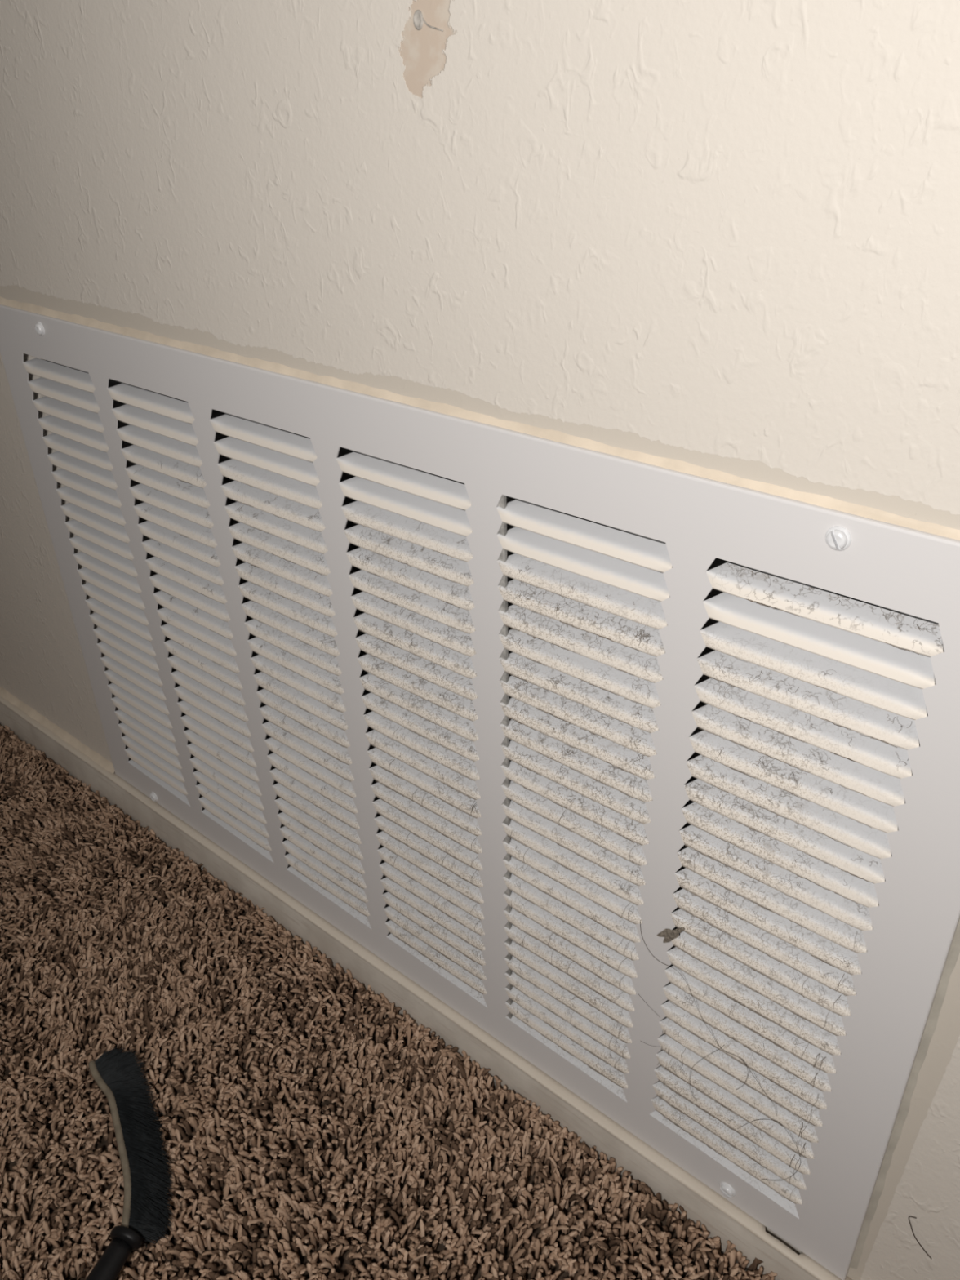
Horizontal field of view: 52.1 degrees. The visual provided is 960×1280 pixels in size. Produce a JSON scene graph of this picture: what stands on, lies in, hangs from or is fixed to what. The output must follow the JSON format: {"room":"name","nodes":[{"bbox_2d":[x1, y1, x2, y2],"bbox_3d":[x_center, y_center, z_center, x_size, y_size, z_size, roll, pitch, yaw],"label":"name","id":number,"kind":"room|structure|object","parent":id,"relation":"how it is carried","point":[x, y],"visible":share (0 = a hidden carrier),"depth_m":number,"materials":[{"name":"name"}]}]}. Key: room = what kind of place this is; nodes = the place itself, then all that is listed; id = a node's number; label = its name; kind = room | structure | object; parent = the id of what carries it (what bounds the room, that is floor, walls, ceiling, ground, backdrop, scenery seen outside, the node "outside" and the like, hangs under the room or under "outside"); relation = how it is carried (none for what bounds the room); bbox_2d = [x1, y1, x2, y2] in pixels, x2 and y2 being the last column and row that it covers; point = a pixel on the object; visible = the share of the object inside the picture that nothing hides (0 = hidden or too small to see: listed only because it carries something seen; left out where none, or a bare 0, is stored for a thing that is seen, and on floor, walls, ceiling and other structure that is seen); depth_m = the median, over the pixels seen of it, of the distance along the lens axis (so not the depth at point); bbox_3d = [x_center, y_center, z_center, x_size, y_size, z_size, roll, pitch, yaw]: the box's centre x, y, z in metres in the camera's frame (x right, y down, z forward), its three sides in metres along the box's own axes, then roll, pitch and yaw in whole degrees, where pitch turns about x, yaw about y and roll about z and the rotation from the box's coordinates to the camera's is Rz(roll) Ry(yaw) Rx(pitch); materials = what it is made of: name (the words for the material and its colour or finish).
{"room":"carpeted home hallway","nodes":[
{"label":"carpeted home hallway","id":0,"kind":"room"},
{"bbox_2d":[0,731,755,1279],"bbox_3d":[-0.761,0.708,-0.031,3.400,0.020,2.204,22,38,34],"label":"floor","id":1,"kind":"structure","parent":0,"point":[304,1260],"depth_m":0.60,"materials":[{"name":"brown carpet"}]},
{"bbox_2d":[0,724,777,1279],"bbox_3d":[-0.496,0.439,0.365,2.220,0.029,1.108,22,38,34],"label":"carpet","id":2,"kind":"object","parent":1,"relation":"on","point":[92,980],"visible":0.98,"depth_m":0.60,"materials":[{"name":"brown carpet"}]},
{"bbox_2d":[85,1044,175,1279],"bbox_3d":[-0.206,0.331,0.512,0.078,0.021,0.274,-1,31,0],"label":"brush","id":3,"kind":"object","parent":2,"relation":"on","point":[117,1073],"visible":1,"depth_m":0.56,"materials":[{"name":"black plastic"}]},
{"bbox_2d":[0,0,959,1279],"bbox_3d":[-0.080,-0.783,0.069,3.400,2.402,0.017,22,38,34],"label":"wall","id":4,"kind":"structure","parent":0,"point":[720,235],"depth_m":0.36,"materials":[{"name":"paint"}]},
{"bbox_2d":[0,686,115,773],"bbox_3d":[-0.647,-0.024,1.088,0.865,0.007,0.006,22,38,34],"label":"trim","id":5,"kind":"structure","parent":4,"relation":"attached to","point":[64,735],"depth_m":0.90,"materials":[{"name":"white wood"}]},
{"bbox_2d":[0,695,852,1279],"bbox_3d":[-0.059,0.236,0.668,3.400,0.038,0.010,22,38,34],"label":"baseboard","id":6,"kind":"structure","parent":4,"relation":"attached to","point":[721,1218],"depth_m":0.63,"materials":[{"name":"paint"}]},
{"bbox_2d":[0,296,959,540],"bbox_3d":[-0.075,-0.124,0.464,0.645,0.006,0.003,22,38,34],"label":"trim","id":7,"kind":"structure","parent":4,"relation":"attached to","point":[824,501],"depth_m":0.40,"materials":[{"name":"white wood"}]},
{"bbox_2d":[0,304,959,1279],"bbox_3d":[-0.070,0.047,0.566,0.643,0.393,0.011,22,38,34],"label":"air vent","id":8,"kind":"object","parent":4,"relation":"in","point":[913,914],"visible":1,"depth_m":0.47,"materials":[{"name":"white metal"}]},
{"bbox_2d":[134,462,938,1200],"bbox_3d":[-0.030,0.062,0.537,0.483,0.326,0.009,22,38,34],"label":"lint","id":9,"kind":"object","parent":8,"relation":"attached to","point":[766,606],"visible":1,"depth_m":0.47},
{"bbox_2d":[657,927,684,942],"bbox_3d":[0.089,0.138,0.460,0.014,0.017,0.002,22,38,34],"label":"clump","id":10,"kind":"object","parent":8,"relation":"attached to","point":[669,935],"visible":1,"depth_m":0.46,"materials":[{"name":"grey"}]},
{"bbox_2d":[640,924,748,1089],"bbox_3d":[0.102,0.177,0.472,0.064,0.076,0.001,22,38,34],"label":"hair","id":11,"kind":"object","parent":8,"relation":"attached to","point":[640,924],"visible":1,"depth_m":0.47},
{"bbox_2d":[688,1044,724,1100],"bbox_3d":[0.111,0.213,0.485,0.015,0.053,0.001,22,38,34],"label":"hair","id":12,"kind":"object","parent":8,"relation":"attached to","point":[723,1045],"visible":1,"depth_m":0.49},
{"bbox_2d":[739,1057,777,1116],"bbox_3d":[0.132,0.211,0.464,0.022,0.024,0.001,22,38,34],"label":"hair","id":13,"kind":"object","parent":8,"relation":"attached to","point":[740,1057],"visible":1,"depth_m":0.46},
{"bbox_2d":[737,1119,800,1181],"bbox_3d":[0.140,0.249,0.479,0.032,0.049,0.001,22,38,34],"label":"hair","id":14,"kind":"object","parent":8,"relation":"attached to","point":[759,1119],"visible":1,"depth_m":0.47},
{"bbox_2d":[45,360,944,1083],"bbox_3d":[0.031,-0.018,0.667,0.604,0.350,0.280,22,38,34],"label":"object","id":15,"kind":"object","parent":4,"relation":"attached to","point":[717,562],"visible":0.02,"depth_m":0.79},
{"bbox_2d":[848,919,959,1269],"bbox_3d":[0.178,0.142,0.382,0.005,0.385,0.001,6,32,13],"label":"trim","id":16,"kind":"structure","parent":4,"relation":"attached to","point":[954,951],"depth_m":0.41,"materials":[{"name":"white wood"}]},
{"bbox_2d":[908,1216,931,1258],"bbox_3d":[0.198,0.268,0.441,0.014,0.021,0.001,22,38,34],"label":"hair","id":17,"kind":"object","parent":4,"relation":"attached to","point":[908,1216],"visible":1,"depth_m":0.44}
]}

